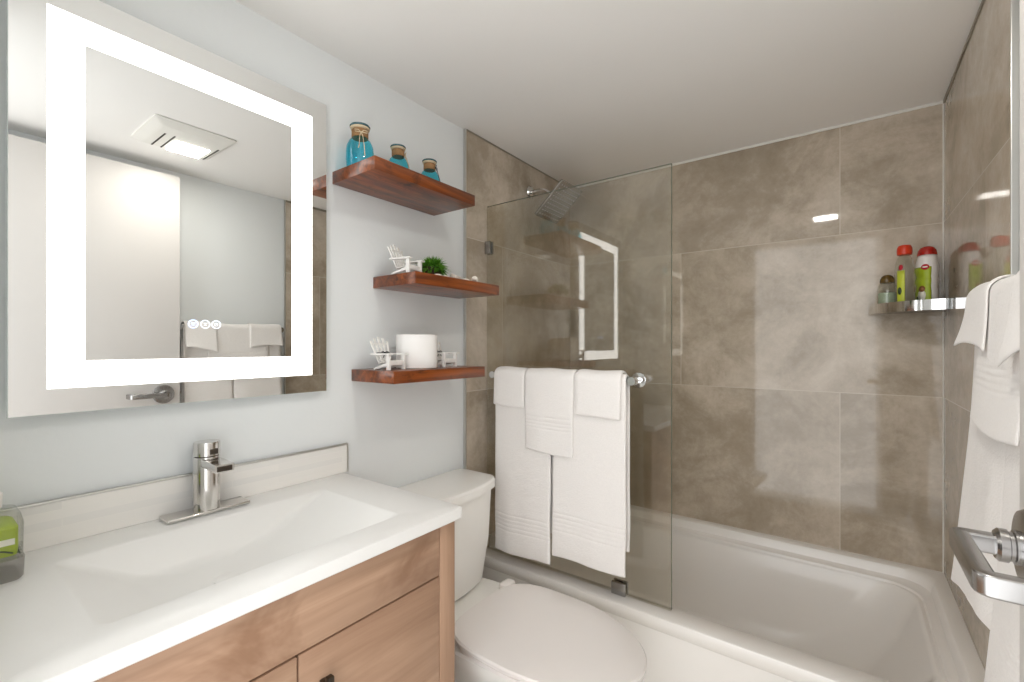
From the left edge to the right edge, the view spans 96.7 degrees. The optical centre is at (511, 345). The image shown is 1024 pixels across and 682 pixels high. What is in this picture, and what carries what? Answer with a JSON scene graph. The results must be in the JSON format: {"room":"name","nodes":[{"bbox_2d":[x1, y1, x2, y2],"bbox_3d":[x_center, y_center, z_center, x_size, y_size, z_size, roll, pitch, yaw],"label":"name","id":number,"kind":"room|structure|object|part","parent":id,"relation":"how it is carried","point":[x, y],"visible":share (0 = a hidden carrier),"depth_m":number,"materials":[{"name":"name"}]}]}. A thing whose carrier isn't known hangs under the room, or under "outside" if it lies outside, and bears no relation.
{"room":"bathroom","nodes":[
{"label":"bathroom","id":0,"kind":"room"},
{"bbox_2d":[0,0,569,546],"bbox_3d":[-0.379,0.193,1.616,0.110,2.095,2.390,0,0,36],"label":"wall","id":1,"kind":"structure","parent":0,"point":[396,435],"depth_m":1.43,"materials":[{"name":"white paint"}]},
{"bbox_2d":[6,0,326,418],"bbox_3d":[-0.718,-0.278,1.054,0.031,0.812,0.611,0,0,36],"label":"mirror","id":2,"kind":"object","parent":1,"relation":"attached to","point":[166,195],"visible":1,"depth_m":0.96,"materials":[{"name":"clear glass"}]},
{"bbox_2d":[0,443,347,555],"bbox_3d":[-0.729,0.335,1.056,0.011,0.085,0.786,0,0,36],"label":"backsplash","id":3,"kind":"structure","parent":1,"relation":"attached to","point":[52,522],"depth_m":0.98,"materials":[{"name":"white marble"}]},
{"bbox_3d":[-0.729,0.335,1.056,0.011,0.085,0.786,0,0,36],"label":"edge trim","id":4,"kind":"part","parent":3,"relation":"part of","materials":[{"name":"stone"}]},
{"bbox_2d":[332,155,474,215],"bbox_3d":[-0.327,-0.494,1.442,0.200,0.036,0.408,0,0,36],"label":"wall shelf","id":5,"kind":"object","parent":1,"relation":"attached to","point":[374,176],"visible":1,"depth_m":1.37,"materials":[{"name":"red wood"}]},
{"bbox_2d":[346,122,373,165],"bbox_3d":[-0.447,-0.580,1.338,0.079,0.135,0.083,0,0,-25],"label":"glass jar","id":6,"kind":"object","parent":5,"relation":"on","point":[360,130],"visible":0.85,"depth_m":1.32,"materials":[{"name":"blue glass"}]},
{"bbox_2d":[389,144,409,168],"bbox_3d":[-0.360,-0.573,1.446,0.069,0.121,0.066,0,0,-15],"label":"glass jar","id":7,"kind":"object","parent":5,"relation":"on","point":[398,150],"visible":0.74,"depth_m":1.43,"materials":[{"name":"blue glass"}]},
{"bbox_2d":[422,158,439,180],"bbox_3d":[-0.280,-0.572,1.554,0.070,0.120,0.067,0,0,-4],"label":"glass jar","id":8,"kind":"object","parent":5,"relation":"on","point":[429,164],"visible":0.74,"depth_m":1.54,"materials":[{"name":"blue glass"}]},
{"bbox_2d":[352,365,484,383],"bbox_3d":[-0.292,0.089,1.489,0.200,0.036,0.396,0,0,36],"label":"wall shelf","id":9,"kind":"object","parent":1,"relation":"attached to","point":[395,375],"visible":0.88,"depth_m":1.37,"materials":[{"name":"red wood"}]},
{"bbox_2d":[369,337,408,369],"bbox_3d":[-0.372,0.022,1.369,0.089,0.098,0.085,0,0,30],"label":"chair","id":10,"kind":"object","parent":9,"relation":"on","point":[387,360],"visible":1,"depth_m":1.37,"materials":[{"name":"white paint"}]},
{"bbox_3d":[-0.384,0.059,1.343,0.066,0.024,0.006,0,0,30],"label":"leg","id":11,"kind":"part","parent":10,"relation":"part of","materials":[{"name":"white paint"}]},
{"bbox_3d":[-0.398,0.011,1.383,0.030,0.076,0.074,0,0,30],"label":"backrest","id":12,"kind":"part","parent":10,"relation":"part of","materials":[{"name":"white paint"}]},
{"bbox_3d":[-0.383,0.024,1.335,0.074,0.005,0.017,0,0,30],"label":"armrest","id":13,"kind":"part","parent":10,"relation":"part of","materials":[{"name":"white paint"}]},
{"bbox_3d":[-0.359,0.049,1.325,0.012,0.044,0.008,0,0,30],"label":"leg","id":14,"kind":"part","parent":10,"relation":"part of","materials":[{"name":"white paint"}]},
{"bbox_3d":[-0.364,0.049,1.364,0.054,0.015,0.053,0,0,30],"label":"seat","id":15,"kind":"part","parent":10,"relation":"part of","materials":[{"name":"white paint"}]},
{"bbox_3d":[-0.349,0.024,1.394,0.074,0.005,0.017,0,0,30],"label":"armrest","id":16,"kind":"part","parent":10,"relation":"part of","materials":[{"name":"white paint"}]},
{"bbox_3d":[-0.329,0.049,1.379,0.012,0.044,0.008,0,0,30],"label":"leg","id":17,"kind":"part","parent":10,"relation":"part of","materials":[{"name":"white paint"}]},
{"bbox_2d":[396,334,436,368],"bbox_3d":[-0.306,0.017,1.463,0.130,0.107,0.130,0,0,36],"label":"toilet roll","id":18,"kind":"object","parent":9,"relation":"on","point":[421,348],"visible":0.98,"depth_m":1.41,"materials":[{"name":"white paper"}]},
{"bbox_2d":[437,342,459,366],"bbox_3d":[-0.240,0.022,1.556,0.089,0.098,0.085,0,0,30],"label":"chair","id":19,"kind":"object","parent":9,"relation":"on","point":[441,356],"visible":0.77,"depth_m":1.56,"materials":[{"name":"white paint"}]},
{"bbox_3d":[-0.265,0.011,1.571,0.030,0.076,0.074,0,0,30],"label":"backrest","id":20,"kind":"part","parent":19,"relation":"part of","materials":[{"name":"white paint"}]},
{"bbox_3d":[-0.227,0.049,1.514,0.012,0.044,0.008,0,0,30],"label":"leg","id":21,"kind":"part","parent":19,"relation":"part of","materials":[{"name":"white paint"}]},
{"bbox_3d":[-0.231,0.049,1.552,0.054,0.015,0.053,0,0,30],"label":"seat","id":22,"kind":"part","parent":19,"relation":"part of","materials":[{"name":"white paint"}]},
{"bbox_3d":[-0.196,0.049,1.567,0.012,0.044,0.008,0,0,30],"label":"leg","id":23,"kind":"part","parent":19,"relation":"part of","materials":[{"name":"white paint"}]},
{"bbox_2d":[373,271,498,298],"bbox_3d":[-0.245,-0.202,1.553,0.200,0.036,0.398,0,0,36],"label":"wall shelf","id":24,"kind":"object","parent":1,"relation":"attached to","point":[416,282],"visible":1,"depth_m":1.46,"materials":[{"name":"red wood"}]},
{"bbox_2d":[388,245,424,273],"bbox_3d":[-0.333,-0.269,1.419,0.089,0.098,0.085,0,0,22],"label":"chair","id":25,"kind":"object","parent":24,"relation":"on","point":[399,262],"visible":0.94,"depth_m":1.41,"materials":[{"name":"white paint"}]},
{"bbox_3d":[-0.360,-0.280,1.429,0.030,0.076,0.074,0,0,22],"label":"backrest","id":26,"kind":"part","parent":25,"relation":"part of","materials":[{"name":"white paint"}]},
{"bbox_3d":[-0.341,-0.233,1.392,0.066,0.024,0.006,0,0,22],"label":"leg","id":27,"kind":"part","parent":25,"relation":"part of","materials":[{"name":"white paint"}]},
{"bbox_3d":[-0.339,-0.267,1.384,0.074,0.005,0.017,0,0,22],"label":"armrest","id":28,"kind":"part","parent":25,"relation":"part of","materials":[{"name":"white paint"}]},
{"bbox_3d":[-0.324,-0.242,1.415,0.054,0.015,0.053,0,0,22],"label":"seat","id":29,"kind":"part","parent":25,"relation":"part of","materials":[{"name":"white paint"}]},
{"bbox_3d":[-0.314,-0.242,1.378,0.012,0.044,0.008,0,0,22],"label":"leg","id":30,"kind":"part","parent":25,"relation":"part of","materials":[{"name":"white paint"}]},
{"bbox_3d":[-0.313,-0.267,1.447,0.074,0.005,0.017,0,0,22],"label":"armrest","id":31,"kind":"part","parent":25,"relation":"part of","materials":[{"name":"white paint"}]},
{"bbox_3d":[-0.291,-0.242,1.435,0.012,0.044,0.008,0,0,22],"label":"leg","id":32,"kind":"part","parent":25,"relation":"part of","materials":[{"name":"white paint"}]},
{"bbox_2d":[416,256,450,275],"bbox_3d":[-0.264,-0.260,1.508,0.128,0.079,0.128,0,0,36],"label":"potted plant","id":33,"kind":"object","parent":24,"relation":"on","point":[431,265],"visible":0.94,"depth_m":1.48,"materials":[{"name":"green plant"}]},
{"bbox_3d":[-0.265,-0.239,1.507,0.064,0.038,0.064,0,0,36],"label":"pot","id":34,"kind":"part","parent":33,"relation":"part of","materials":[{"name":"white ceramic"}]},
{"bbox_2d":[450,273,461,277],"bbox_3d":[-0.184,-0.231,1.513,0.038,0.021,0.026,0,0,-27],"label":"seashell","id":35,"kind":"object","parent":24,"relation":"on","point":[451,274],"visible":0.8,"depth_m":1.51,"materials":[{"name":"white"}]},
{"bbox_2d":[463,128,466,468],"bbox_3d":[-0.185,0.193,1.793,0.012,2.095,0.006,0,0,36],"label":"trim","id":36,"kind":"structure","parent":1,"relation":"attached to","point":[465,129],"depth_m":1.79,"materials":[{"name":"metal"}]},
{"bbox_2d":[467,129,558,181],"bbox_3d":[0.067,-0.852,2.125,0.003,0.006,0.829,0,0,36],"label":"trim","id":37,"kind":"structure","parent":1,"relation":"attached to","point":[467,129],"depth_m":2.02,"materials":[{"name":"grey metal"}]},
{"bbox_2d":[527,179,582,223],"bbox_3d":[0.179,-0.669,2.083,0.231,0.173,0.190,0,0,36],"label":"shower","id":38,"kind":"object","parent":1,"relation":"attached to","point":[556,205],"visible":0.98,"depth_m":2.06,"materials":[{"name":"silver metal"}]},
{"bbox_3d":[0.142,-0.705,2.111,0.129,0.061,0.019,0,0,36],"label":"arm","id":39,"kind":"part","parent":38,"relation":"part of","materials":[{"name":"silver metal"}]},
{"bbox_2d":[235,0,981,185],"bbox_3d":[0.260,-0.895,1.144,1.699,0.080,2.390,0,0,36],"label":"ceiling","id":40,"kind":"structure","parent":0,"point":[580,92],"depth_m":1.39,"materials":[{"name":"white paint"}]},
{"bbox_2d":[570,104,941,571],"bbox_3d":[0.940,0.193,2.065,1.499,2.095,0.100,0,0,36],"label":"wall","id":41,"kind":"structure","parent":0,"point":[800,413],"depth_m":1.88,"materials":[{"name":"tile"}]},
{"bbox_2d":[577,101,942,187],"bbox_3d":[0.909,-0.850,2.023,1.479,0.010,0.006,0,0,36],"label":"trim","id":42,"kind":"structure","parent":41,"relation":"attached to","point":[939,102],"depth_m":1.87,"materials":[{"name":"silver metal"}]},
{"bbox_2d":[868,298,954,314],"bbox_3d":[1.359,-0.133,1.564,0.208,0.034,0.208,0,0,36],"label":"corner shelf","id":43,"kind":"object","parent":41,"relation":"attached to","point":[944,304],"visible":1,"depth_m":1.51,"materials":[{"name":"silver metal"}]},
{"bbox_2d":[878,275,896,303],"bbox_3d":[1.341,-0.189,1.626,0.058,0.132,0.058,0,0,36],"label":"bottle","id":44,"kind":"object","parent":43,"relation":"on","point":[886,297],"visible":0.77,"depth_m":1.61,"materials":[{"name":"clear plastic"}]},
{"bbox_2d":[894,245,914,301],"bbox_3d":[1.346,-0.234,1.560,0.055,0.224,0.078,0,0,41],"label":"bottle","id":45,"kind":"object","parent":43,"relation":"on","point":[903,250],"visible":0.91,"depth_m":1.54,"materials":[{"name":"plastic"}]},
{"bbox_3d":[1.360,-0.120,1.564,0.206,0.004,0.206,0,0,36],"label":"shelf plate","id":46,"kind":"part","parent":43,"relation":"part of","materials":[{"name":"silver metal"}]},
{"bbox_2d":[915,246,939,299],"bbox_3d":[1.422,-0.232,1.559,0.091,0.219,0.066,0,0,-35],"label":"shampoo bottle","id":47,"kind":"object","parent":43,"relation":"on","point":[927,268],"visible":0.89,"depth_m":1.53,"materials":[{"name":"white plastic"}]},
{"bbox_2d":[919,286,924,291],"bbox_3d":[1.387,-0.193,1.541,0.005,0.021,0.021,0,0,-10],"label":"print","id":48,"kind":"object","parent":47,"relation":"on","point":[921,288],"depth_m":1.54},
{"bbox_2d":[918,291,925,299],"bbox_3d":[1.386,-0.171,1.541,0.003,0.039,0.026,0,0,-10],"label":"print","id":49,"kind":"object","parent":47,"relation":"attached to","point":[921,294],"depth_m":1.54},
{"bbox_2d":[942,103,943,572],"bbox_3d":[1.503,-0.022,1.585,0.004,1.645,0.004,0,0,36],"label":"trim","id":50,"kind":"structure","parent":41,"relation":"attached to","point":[943,103],"depth_m":1.58,"materials":[{"name":"silver metal"}]},
{"bbox_2d":[944,0,1019,668],"bbox_3d":[0.899,0.193,0.672,0.110,2.095,2.390,0,0,36],"label":"wall","id":51,"kind":"structure","parent":0,"point":[977,102],"depth_m":1.24,"materials":[{"name":"tile"}]},
{"bbox_2d":[943,0,984,102],"bbox_3d":[1.261,-0.849,1.257,0.003,0.012,0.808,0,0,36],"label":"trim","id":52,"kind":"structure","parent":51,"relation":"attached to","point":[982,1],"depth_m":1.29,"materials":[{"name":"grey metal"}]},
{"bbox_2d":[1010,0,1018,274],"bbox_3d":[1.023,0.193,0.926,0.012,2.095,0.006,0,0,36],"label":"trim","id":53,"kind":"structure","parent":51,"relation":"attached to","point":[1014,4],"depth_m":0.92,"materials":[{"name":"metal"}]},
{"bbox_3d":[0.824,-0.092,0.707,0.070,0.051,0.538,0,0,36],"label":"towel bar","id":54,"kind":"object","parent":51,"relation":"attached to","visible":0},
{"bbox_2d":[951,346,1005,629],"bbox_3d":[0.860,0.186,0.819,0.070,0.592,0.251,0,0,36],"label":"towel","id":55,"kind":"object","parent":54,"relation":"hanging from","point":[981,503],"visible":0.2,"depth_m":0.81,"materials":[{"name":"white fabric"}]},
{"bbox_2d":[970,275,1019,445],"bbox_3d":[0.812,0.017,0.737,0.061,0.268,0.300,0,0,36],"label":"towel","id":56,"kind":"object","parent":54,"relation":"hanging from","point":[995,405],"visible":0.64,"depth_m":0.73,"materials":[{"name":"white fabric"}]},
{"bbox_2d":[984,441,1019,681],"bbox_3d":[0.719,0.223,0.630,0.071,0.666,0.221,0,0,36],"label":"towel","id":57,"kind":"object","parent":54,"relation":"hanging from","point":[1003,654],"visible":0.4,"depth_m":0.67,"materials":[{"name":"white fabric"}]},
{"bbox_2d":[997,270,1019,367],"bbox_3d":[0.706,-0.046,0.595,0.077,0.156,0.139,0,0,36],"label":"towel","id":58,"kind":"object","parent":54,"relation":"hanging from","point":[1010,346],"visible":0.79,"depth_m":0.64,"materials":[{"name":"white fabric"}]},
{"bbox_2d":[954,274,1014,350],"bbox_3d":[0.891,-0.057,0.847,0.078,0.133,0.170,0,0,36],"label":"towel","id":59,"kind":"object","parent":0,"point":[973,328],"visible":0.55,"depth_m":0.84,"materials":[{"name":"white fabric"}]},
{"bbox_3d":[0.260,1.270,1.144,1.699,0.060,2.390,0,0,36],"label":"floor","id":60,"kind":"structure","parent":0,"visible":0},
{"bbox_2d":[94,521,454,681],"bbox_3d":[-0.536,0.822,0.902,0.494,0.832,0.762,0,0,36],"label":"vanity cabinet","id":61,"kind":"object","parent":60,"relation":"on","point":[389,616],"visible":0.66,"depth_m":0.85,"materials":[{"name":"brown wood"}]},
{"bbox_2d":[0,473,461,681],"bbox_3d":[-0.540,0.414,0.908,0.486,0.072,0.772,0,0,36],"label":"countertop","id":62,"kind":"structure","parent":61,"relation":"on","point":[91,608],"depth_m":0.82,"materials":[{"name":"white stone"}]},
{"bbox_2d":[0,492,24,577],"bbox_3d":[-0.848,0.308,0.741,0.098,0.138,0.068,0,0,36],"label":"soap bottle","id":63,"kind":"object","parent":62,"relation":"on","point":[11,533],"visible":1,"depth_m":0.74,"materials":[{"name":"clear plastic"}]},
{"bbox_2d":[0,538,14,547],"bbox_3d":[-0.814,0.314,0.717,0.001,0.010,0.042,0,0,36],"label":"print","id":64,"kind":"object","parent":63,"relation":"on","point":[4,542],"depth_m":0.73},
{"bbox_2d":[159,439,249,524],"bbox_3d":[-0.669,0.297,1.019,0.123,0.160,0.166,0,0,36],"label":"faucet","id":65,"kind":"object","parent":62,"relation":"on","point":[208,464],"visible":1,"depth_m":1.02,"materials":[{"name":"silver metal"}]},
{"bbox_3d":[-0.697,0.373,1.039,0.054,0.008,0.166,0,0,36],"label":"deck plate","id":66,"kind":"part","parent":65,"relation":"part of","materials":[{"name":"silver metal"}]},
{"bbox_3d":[-0.697,0.232,1.039,0.052,0.031,0.052,0,0,36],"label":"handle","id":67,"kind":"part","parent":65,"relation":"part of","materials":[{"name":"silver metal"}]},
{"bbox_3d":[-0.655,0.263,1.008,0.086,0.020,0.038,0,0,36],"label":"spout","id":68,"kind":"part","parent":65,"relation":"part of","materials":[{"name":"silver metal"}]},
{"bbox_3d":[-0.469,0.821,0.645,0.019,0.588,0.328,0,0,36],"label":"cabinet door","id":69,"kind":"part","parent":61,"relation":"part of","materials":[{"name":"brown wood"}]},
{"bbox_3d":[-0.325,0.640,0.798,0.031,0.130,0.012,0,0,36],"label":"pull handle","id":70,"kind":"part","parent":61,"relation":"part of","materials":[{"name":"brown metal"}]},
{"bbox_3d":[-0.272,0.821,0.912,0.019,0.588,0.330,0,0,36],"label":"cabinet door","id":71,"kind":"part","parent":61,"relation":"part of","materials":[{"name":"brown wood"}]},
{"bbox_2d":[398,469,646,681],"bbox_3d":[0.004,0.855,1.370,0.807,0.769,0.404,0,0,36],"label":"toilet","id":72,"kind":"object","parent":60,"relation":"on","point":[506,631],"visible":0.7,"depth_m":1.31,"materials":[{"name":"white ceramic"}]},
{"bbox_3d":[-0.231,0.489,1.543,0.224,0.038,0.404,0,0,36],"label":"tank lid","id":73,"kind":"part","parent":72,"relation":"part of","materials":[{"name":"white ceramic"}]},
{"bbox_3d":[-0.234,0.676,1.545,0.204,0.336,0.386,0,0,36],"label":"tank","id":74,"kind":"part","parent":72,"relation":"part of","materials":[{"name":"white ceramic"}]},
{"bbox_3d":[0.014,1.043,1.362,0.724,0.393,0.372,0,0,36],"label":"bowl","id":75,"kind":"part","parent":72,"relation":"part of","materials":[{"name":"white ceramic"}]},
{"bbox_3d":[0.110,0.837,1.291,0.528,0.017,0.384,0,0,36],"label":"seat","id":76,"kind":"part","parent":72,"relation":"part of","materials":[{"name":"white plastic"}]},
{"bbox_3d":[0.112,0.816,1.289,0.537,0.020,0.396,0,0,36],"label":"lid","id":77,"kind":"part","parent":72,"relation":"part of","materials":[{"name":"white plastic"}]},
{"bbox_2d":[482,505,984,681],"bbox_3d":[0.682,1.015,1.716,1.478,0.450,0.767,0,0,36],"label":"bathtub","id":78,"kind":"object","parent":60,"relation":"on","point":[748,606],"visible":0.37,"depth_m":1.65,"materials":[{"name":"white ceramic"}]},
{"bbox_2d":[485,163,671,609],"bbox_3d":[0.200,0.131,1.666,0.761,1.418,0.030,0,0,36],"label":"screen","id":79,"kind":"object","parent":78,"relation":"on","point":[619,587],"visible":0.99,"depth_m":1.52,"materials":[{"name":"clear glass"}]},
{"bbox_2d":[489,371,646,387],"bbox_3d":[0.171,0.112,1.639,0.618,0.051,0.072,0,0,36],"label":"towel bar","id":80,"kind":"object","parent":79,"relation":"attached to","point":[639,380],"visible":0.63,"depth_m":1.48,"materials":[{"name":"silver metal"}]},
{"bbox_3d":[-0.058,0.112,1.807,0.051,0.051,0.072,0,0,36],"label":"post","id":81,"kind":"part","parent":80,"relation":"part of","materials":[{"name":"silver metal"}]},
{"bbox_2d":[493,366,528,407],"bbox_3d":[0.004,0.154,1.733,0.145,0.152,0.068,0,0,36],"label":"towel","id":82,"kind":"object","parent":80,"relation":"hanging from","point":[508,380],"visible":0.86,"depth_m":1.71,"materials":[{"name":"white fabric"}]},
{"bbox_2d":[495,372,552,564],"bbox_3d":[0.045,0.436,1.700,0.255,0.694,0.053,0,0,36],"label":"towel","id":83,"kind":"object","parent":80,"relation":"hanging from","point":[523,475],"visible":0.67,"depth_m":1.69,"materials":[{"name":"white fabric"}]},
{"bbox_2d":[525,368,577,457],"bbox_3d":[0.143,0.231,1.628,0.203,0.305,0.072,0,0,36],"label":"towel","id":84,"kind":"object","parent":80,"relation":"hanging from","point":[549,392],"visible":0.94,"depth_m":1.60,"materials":[{"name":"white fabric"}]},
{"bbox_2d":[552,372,629,577],"bbox_3d":[0.262,0.415,1.540,0.274,0.651,0.053,0,0,36],"label":"towel","id":85,"kind":"object","parent":80,"relation":"hanging from","point":[591,518],"visible":0.82,"depth_m":1.50,"materials":[{"name":"white fabric"}]},
{"bbox_2d":[575,369,626,420],"bbox_3d":[0.297,0.158,1.516,0.163,0.159,0.068,0,0,36],"label":"towel","id":86,"kind":"object","parent":80,"relation":"hanging from","point":[598,392],"visible":0.93,"depth_m":1.49,"materials":[{"name":"white fabric"}]},
{"bbox_3d":[0.399,0.112,1.471,0.051,0.051,0.072,0,0,36],"label":"post","id":87,"kind":"part","parent":80,"relation":"part of","materials":[{"name":"silver metal"}]},
{"bbox_3d":[-0.402,0.192,0.247,1.499,2.095,0.120,0,0,36],"label":"wall","id":88,"kind":"structure","parent":0,"visible":0},
{"bbox_2d":[949,0,1023,681],"bbox_3d":[0.367,0.214,0.250,0.106,2.028,0.778,0,0,36],"label":"door","id":89,"kind":"structure","parent":88,"relation":"in","point":[967,545],"depth_m":0.50,"materials":[{"name":"white paint"}]},
{"bbox_3d":[0.497,0.222,0.465,0.058,0.021,0.145,0,0,36],"label":"lever","id":90,"kind":"part","parent":89,"relation":"part of","materials":[{"name":"silver metal"}]},
{"bbox_3d":[0.562,0.222,0.496,0.014,0.085,0.085,0,0,36],"label":"handle","id":91,"kind":"part","parent":89,"relation":"part of","materials":[{"name":"silver metal"}]}
]}

